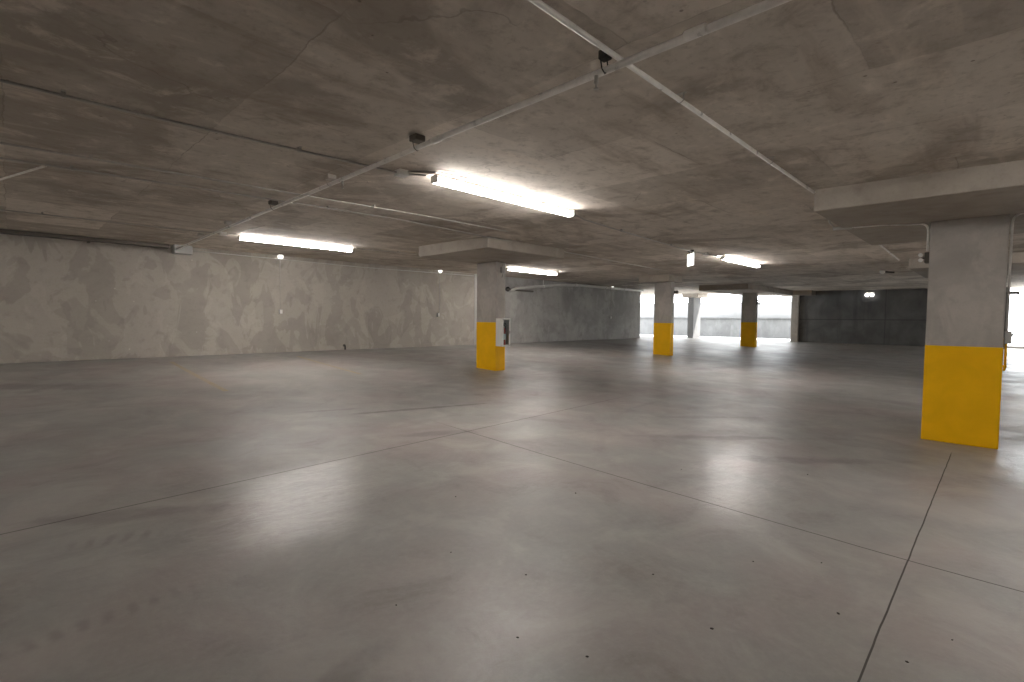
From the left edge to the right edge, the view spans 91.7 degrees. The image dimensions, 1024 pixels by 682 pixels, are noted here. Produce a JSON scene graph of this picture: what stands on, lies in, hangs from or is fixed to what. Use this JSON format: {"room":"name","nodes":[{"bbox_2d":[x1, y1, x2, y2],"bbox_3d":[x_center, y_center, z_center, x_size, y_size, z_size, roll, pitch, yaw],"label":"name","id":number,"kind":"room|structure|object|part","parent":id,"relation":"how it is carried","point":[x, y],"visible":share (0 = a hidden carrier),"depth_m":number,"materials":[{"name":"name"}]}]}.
{"room":"parking garage","nodes":[
{"label":"parking garage","id":0,"kind":"room"},
{"bbox_2d":[0,234,640,363],"bbox_3d":[-3.703,-0.887,16.032,0.300,3.900,29.600,3,4,45],"label":"wall","id":1,"kind":"structure","parent":0,"point":[61,299],"depth_m":12.57,"materials":[{"name":"concrete"}]},
{"bbox_2d":[0,229,168,248],"bbox_3d":[-10.761,-2.042,8.480,0.200,0.110,8.200,3,4,45],"label":"cable tray","id":2,"kind":"object","parent":1,"relation":"attached to","point":[2,231],"visible":1,"depth_m":10.25,"materials":[{"name":"metal"}]},
{"bbox_2d":[172,244,191,254],"bbox_3d":[-7.661,-2.128,11.545,0.290,0.225,0.390,3,4,45],"label":"box","id":3,"kind":"object","parent":1,"relation":"attached to","point":[187,250],"visible":0.7,"depth_m":11.46,"materials":[{"name":"grey plastic"}]},
{"bbox_2d":[278,255,282,313],"bbox_3d":[-6.155,-1.501,13.229,0.110,1.570,0.100,3,4,45],"label":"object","id":4,"kind":"object","parent":1,"relation":"attached to","point":[279,256],"visible":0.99,"depth_m":13.25,"materials":[{"name":"metal"}]},
{"bbox_2d":[192,250,471,275],"bbox_3d":[-4.543,-2.235,14.880,0.018,0.058,8.950,3,4,45],"label":"cable","id":5,"kind":"object","parent":1,"relation":"attached to","point":[192,250],"visible":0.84,"depth_m":13.98,"materials":[{"name":"plastic"}]},
{"bbox_2d":[437,270,441,316],"bbox_3d":[-2.465,-1.638,16.952,0.110,1.621,0.177,3,4,45],"label":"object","id":6,"kind":"object","parent":1,"relation":"attached to","point":[439,271],"visible":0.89,"depth_m":16.98,"materials":[{"name":"metal"}]},
{"bbox_2d":[474,274,476,344],"bbox_3d":[-1.355,-1.132,18.203,0.065,2.640,0.100,3,4,45],"label":"trim","id":7,"kind":"structure","parent":1,"relation":"attached to","point":[475,275],"depth_m":18.17,"materials":[{"name":"metal"}]},
{"bbox_2d":[505,287,533,291],"bbox_3d":[0.301,-2.025,19.703,0.145,0.187,1.495,3,4,45],"label":"pipe sleeve","id":8,"kind":"object","parent":1,"relation":"attached to","point":[507,289],"visible":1,"depth_m":19.58,"materials":[{"name":"metal"}]},
{"bbox_2d":[509,280,643,291],"bbox_3d":[3.379,-2.321,22.688,0.302,0.578,9.708,3,4,45],"label":"drain pipe","id":9,"kind":"object","parent":1,"relation":"attached to","point":[574,284],"visible":1,"depth_m":21.76,"materials":[{"name":"plastic"}]},
{"bbox_2d":[0,335,1023,681],"bbox_3d":[4.952,0.734,12.159,28.000,1.351,36.200,3,4,45],"label":"floor","id":10,"kind":"structure","parent":0,"point":[159,523],"depth_m":3.62,"materials":[{"name":"concrete"}]},
{"bbox_2d":[170,362,228,390],"bbox_3d":[-6.076,0.635,9.508,3.950,0.220,0.090,3,4,45],"label":"parking line","id":11,"kind":"object","parent":10,"relation":"on","point":[173,363],"visible":1,"depth_m":9.23,"materials":[{"name":"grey paint"}]},
{"bbox_2d":[296,356,360,373],"bbox_3d":[-4.357,0.544,11.632,3.300,0.188,0.090,3,4,45],"label":"parking line","id":12,"kind":"object","parent":10,"relation":"on","point":[296,356],"visible":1,"depth_m":11.49,"materials":[{"name":"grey paint"}]},
{"bbox_2d":[419,236,563,370],"bbox_3d":[-0.462,-0.677,11.116,2.270,2.845,2.330,3,4,45],"label":"concrete column","id":13,"kind":"structure","parent":10,"relation":"on","point":[489,254],"depth_m":11.75,"materials":[{"name":"yellow paint"}]},
{"bbox_3d":[-0.451,-1.974,11.059,2.270,0.249,2.330,3,4,45],"label":"drop panel","id":14,"kind":"part","parent":13,"relation":"part of","materials":[{"name":"concrete"}]},
{"bbox_2d":[500,262,504,276],"bbox_3d":[-0.227,-1.693,11.826,0.070,0.370,0.100,3,4,45],"label":"switch box","id":15,"kind":"object","parent":13,"relation":"attached to","point":[502,269],"visible":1,"depth_m":11.80,"materials":[{"name":"grey plastic"}]},
{"bbox_2d":[496,318,509,346],"bbox_3d":[-0.207,-0.208,11.796,0.245,0.668,0.258,3,4,45],"label":"electrical box","id":16,"kind":"object","parent":13,"relation":"attached to","point":[502,324],"visible":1,"depth_m":11.72,"materials":[{"name":"white metal"}]},
{"bbox_3d":[-0.138,-0.205,11.727,0.020,0.668,0.258,3,4,45],"label":"door","id":17,"kind":"part","parent":16,"relation":"part of","materials":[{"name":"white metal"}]},
{"bbox_3d":[-0.138,-0.205,11.727,0.004,0.590,0.180,3,4,45],"label":"pane","id":18,"kind":"part","parent":16,"relation":"part of","materials":[{"name":"clear glass"}]},
{"bbox_2d":[639,274,682,355],"bbox_3d":[5.325,-0.920,17.892,1.150,2.856,1.050,3,4,45],"label":"concrete column","id":19,"kind":"structure","parent":10,"relation":"on","point":[664,284],"depth_m":17.66,"materials":[{"name":"yellow paint"}]},
{"bbox_3d":[5.336,-2.221,17.835,1.150,0.252,1.050,3,4,45],"label":"drop panel","id":20,"kind":"part","parent":19,"relation":"part of","materials":[{"name":"concrete"}]},
{"bbox_2d":[682,293,707,337],"bbox_3d":[11.170,-1.543,30.421,1.000,2.704,1.400,3,4,45],"label":"concrete column","id":21,"kind":"structure","parent":10,"relation":"on","point":[694,299],"depth_m":30.13,"materials":[{"name":"grey concrete"}]},
{"bbox_3d":[11.181,-2.769,30.367,1.000,0.250,1.400,3,4,45],"label":"drop panel","id":22,"kind":"part","parent":21,"relation":"part of","materials":[{"name":"concrete"}]},
{"bbox_2d":[699,284,792,346],"bbox_3d":[11.394,-1.144,24.016,2.150,2.854,6.200,3,4,45],"label":"concrete column","id":23,"kind":"structure","parent":10,"relation":"on","point":[750,293],"depth_m":23.73,"materials":[{"name":"yellow paint"}]},
{"bbox_3d":[11.406,-2.441,23.959,2.150,0.256,6.200,3,4,45],"label":"drop panel","id":24,"kind":"part","parent":23,"relation":"part of","materials":[{"name":"concrete"}]},
{"bbox_2d":[777,290,815,341],"bbox_3d":[14.904,-1.282,25.956,1.600,2.660,1.300,3,4,45],"label":"concrete column","id":25,"kind":"structure","parent":10,"relation":"on","point":[795,306],"depth_m":25.91,"materials":[{"name":"grey concrete"}]},
{"bbox_3d":[14.914,-2.484,25.903,1.600,0.252,1.300,3,4,45],"label":"drop panel","id":26,"kind":"part","parent":25,"relation":"part of","materials":[{"name":"concrete"}]},
{"bbox_2d":[814,160,1023,448],"bbox_3d":[5.631,-0.237,6.157,2.570,3.030,3.520,3,4,45],"label":"concrete column","id":27,"kind":"structure","parent":10,"relation":"on","point":[968,213],"depth_m":5.99,"materials":[{"name":"yellow paint"}]},
{"bbox_2d":[828,220,929,250],"bbox_3d":[4.817,-1.470,6.572,1.134,0.604,0.138,2,3,28],"label":"conduit","id":28,"kind":"object","parent":27,"relation":"attached to","point":[830,223],"visible":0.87,"depth_m":6.46,"materials":[{"name":"grey metal"}]},
{"bbox_3d":[5.643,-1.622,6.096,2.570,0.258,3.520,3,4,45],"label":"drop panel","id":29,"kind":"part","parent":27,"relation":"part of","materials":[{"name":"concrete"}]},
{"bbox_2d":[918,252,928,263],"bbox_3d":[5.304,-1.069,6.395,0.111,0.135,0.140,3,4,45],"label":"lamp","id":30,"kind":"object","parent":27,"relation":"attached to","point":[926,258],"visible":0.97,"depth_m":6.36,"materials":[{"name":"metal"}]},
{"bbox_2d":[1003,213,1023,370],"bbox_3d":[6.063,-0.561,5.633,0.650,1.853,0.090,3,4,45],"label":"conduit","id":31,"kind":"object","parent":27,"relation":"attached to","point":[1008,335],"visible":0.99,"depth_m":5.83,"materials":[{"name":"grey metal"}]},
{"bbox_2d":[909,252,1023,344],"bbox_3d":[11.535,-0.449,12.142,2.610,3.030,3.500,3,4,45],"label":"concrete column","id":32,"kind":"structure","parent":10,"relation":"on","point":[921,268],"depth_m":11.64,"materials":[{"name":"yellow paint"}]},
{"bbox_3d":[11.547,-1.834,12.082,2.610,0.258,3.500,3,4,45],"label":"drop panel","id":33,"kind":"part","parent":32,"relation":"part of","materials":[{"name":"concrete"}]},
{"bbox_2d":[1007,346,1023,348],"bbox_3d":[24.123,0.491,17.938,8.900,0.260,0.200,3,4,45],"label":"trim","id":34,"kind":"structure","parent":10,"relation":"attached to","point":[1012,347],"depth_m":20.78,"materials":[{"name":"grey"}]},
{"bbox_2d":[0,0,1023,294],"bbox_3d":[4.977,-2.217,12.030,28.000,0.630,36.200,3,4,45],"label":"ceiling","id":35,"kind":"structure","parent":0,"point":[840,92],"depth_m":3.85,"materials":[{"name":"concrete"}]},
{"bbox_2d":[0,166,46,180],"bbox_3d":[-6.511,-1.888,6.067,3.827,0.060,0.027,2,3,29],"label":"conduit","id":36,"kind":"object","parent":35,"relation":"attached to","point":[39,167],"visible":1,"depth_m":5.41,"materials":[{"name":"grey metal"}]},
{"bbox_2d":[0,209,238,235],"bbox_3d":[-7.958,-1.970,7.224,7.161,0.063,0.168,-2,3,-43],"label":"conduit","id":37,"kind":"object","parent":35,"relation":"attached to","point":[219,233],"visible":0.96,"depth_m":8.43,"materials":[{"name":"metal"}]},
{"bbox_2d":[0,79,425,177],"bbox_3d":[-3.594,-1.682,2.913,7.162,0.064,0.205,-2,3,-43],"label":"conduit","id":38,"kind":"object","parent":35,"relation":"attached to","point":[402,173],"visible":1,"depth_m":3.98,"materials":[{"name":"metal"}]},
{"bbox_2d":[0,142,507,231],"bbox_3d":[-3.744,-1.810,5.196,10.202,0.046,0.126,-2,3,-44],"label":"conduit","id":39,"kind":"object","parent":35,"relation":"attached to","point":[90,157],"visible":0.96,"depth_m":5.55,"materials":[{"name":"metal"}]},
{"bbox_2d":[238,235,352,251],"bbox_3d":[-4.521,-2.067,10.575,0.116,0.100,2.370,3,4,45],"label":"strip light","id":40,"kind":"object","parent":35,"relation":"attached to","point":[240,237],"visible":1,"depth_m":10.44,"materials":[{"name":"white plastic"}]},
{"bbox_2d":[0,157,660,269],"bbox_3d":[-1.471,-1.942,8.508,0.628,0.047,18.104,3,3,44],"label":"conduit","id":41,"kind":"object","parent":35,"relation":"attached to","point":[3,158],"visible":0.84,"depth_m":6.24,"materials":[{"name":"metal"}]},
{"bbox_2d":[408,171,468,178],"bbox_3d":[-0.765,-1.768,5.249,0.657,0.014,0.128,0,3,-18],"label":"conduit","id":42,"kind":"object","parent":35,"relation":"attached to","point":[408,171],"visible":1,"depth_m":5.20,"materials":[{"name":"metal"}]},
{"bbox_2d":[176,0,791,249],"bbox_3d":[-1.602,-1.709,5.051,0.180,0.293,17.504,-2,4,-44],"label":"pipe","id":43,"kind":"object","parent":35,"relation":"hanging from","point":[700,30],"visible":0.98,"depth_m":3.02,"materials":[{"name":"metal"}]},
{"bbox_2d":[431,174,573,216],"bbox_3d":[-0.003,-1.770,6.151,0.116,0.100,2.370,3,4,45],"label":"strip light","id":44,"kind":"object","parent":35,"relation":"attached to","point":[461,185],"visible":1,"depth_m":5.93,"materials":[{"name":"white plastic"}]},
{"bbox_2d":[506,267,556,274],"bbox_3d":[0.678,-2.273,16.218,0.116,0.100,2.370,3,4,45],"label":"strip light","id":45,"kind":"object","parent":35,"relation":"attached to","point":[507,268],"visible":1,"depth_m":16.10,"materials":[{"name":"white plastic"}]},
{"bbox_2d":[574,214,716,255],"bbox_3d":[2.731,-1.915,9.397,0.221,0.062,6.119,3,3,41],"label":"conduit","id":46,"kind":"object","parent":35,"relation":"attached to","point":[620,230],"visible":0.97,"depth_m":9.04,"materials":[{"name":"metal"}]},
{"bbox_2d":[528,0,815,193],"bbox_3d":[-0.244,-1.576,1.947,0.080,0.069,10.500,3,4,45],"label":"pipe","id":47,"kind":"object","parent":35,"relation":"attached to","point":[540,4],"visible":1,"depth_m":3.07,"materials":[{"name":"metal"}]},
{"bbox_2d":[687,250,693,266],"bbox_3d":[3.947,-1.831,10.980,0.070,0.345,0.340,0,3,-2],"label":"hanging sign","id":48,"kind":"object","parent":35,"relation":"hanging from","point":[690,257],"visible":0.96,"depth_m":10.96,"materials":[{"name":"white plastic"}]},
{"bbox_2d":[720,256,759,267],"bbox_3d":[5.821,-2.007,12.609,0.116,0.100,2.370,3,4,45],"label":"strip light","id":49,"kind":"object","parent":35,"relation":"attached to","point":[725,258],"visible":1,"depth_m":12.42,"materials":[{"name":"white plastic"}]},
{"bbox_2d":[880,270,894,273],"bbox_3d":[11.071,-2.026,14.670,0.373,0.110,0.138,1,3,15],"label":"ceiling camera","id":50,"kind":"object","parent":35,"relation":"attached to","point":[881,271],"visible":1,"depth_m":14.65,"materials":[{"name":"white plastic"}]},
{"bbox_2d":[879,245,898,260],"bbox_3d":[7.921,-1.885,10.462,0.032,0.032,3.902,3,3,43],"label":"conduit","id":51,"kind":"object","parent":35,"relation":"attached to","point":[884,248],"visible":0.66,"depth_m":10.52,"materials":[{"name":"grey metal"}]},
{"bbox_2d":[798,287,1007,348],"bbox_3d":[17.841,-0.872,23.341,7.720,3.600,0.300,3,4,45],"label":"wall","id":52,"kind":"structure","parent":0,"point":[891,316],"depth_m":23.91,"materials":[{"name":"concrete"}]},
{"bbox_2d":[865,292,873,296],"bbox_3d":[17.078,-2.222,23.722,0.380,0.230,0.165,3,4,45],"label":"emergency light","id":53,"kind":"object","parent":52,"relation":"attached to","point":[867,294],"visible":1,"depth_m":23.71,"materials":[{"name":"white plastic"}]},
{"bbox_2d":[1006,291,1019,293],"bbox_3d":[20.468,-1.969,20.346,0.440,0.136,0.140,3,4,45],"label":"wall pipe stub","id":54,"kind":"structure","parent":52,"relation":"attached to","point":[1011,292],"depth_m":20.26,"materials":[{"name":"metal"}]},
{"label":"outside","id":55,"kind":"structure","parent":0,"visible":0},
{"bbox_2d":[640,333,1023,345],"bbox_3d":[35.225,0.064,39.171,85.000,0.840,44.800,3,4,45],"label":"ground","id":56,"kind":"structure","parent":55,"point":[1017,339],"depth_m":31.60,"materials":[{"name":"concrete"}]},
{"bbox_2d":[640,318,790,338],"bbox_3d":[5.379,-1.315,42.365,38.000,1.400,0.600,3,4,45],"label":"wall","id":57,"kind":"structure","parent":56,"relation":"on","point":[766,328],"depth_m":33.16,"materials":[{"name":"concrete"}]},
{"bbox_2d":[640,317,790,318],"bbox_3d":[5.191,-2.008,42.139,38.000,0.080,0.250,3,4,45],"label":"trim","id":58,"kind":"structure","parent":57,"relation":"on","point":[640,317],"depth_m":33.15,"materials":[{"name":"metal"}]},
{"bbox_2d":[640,301,791,317],"bbox_3d":[5.396,-2.519,42.319,38.000,1.090,0.380,3,4,45],"label":"window","id":59,"kind":"structure","parent":57,"relation":"on","point":[773,309],"depth_m":33.16,"materials":[{"name":"glass"}]}
]}

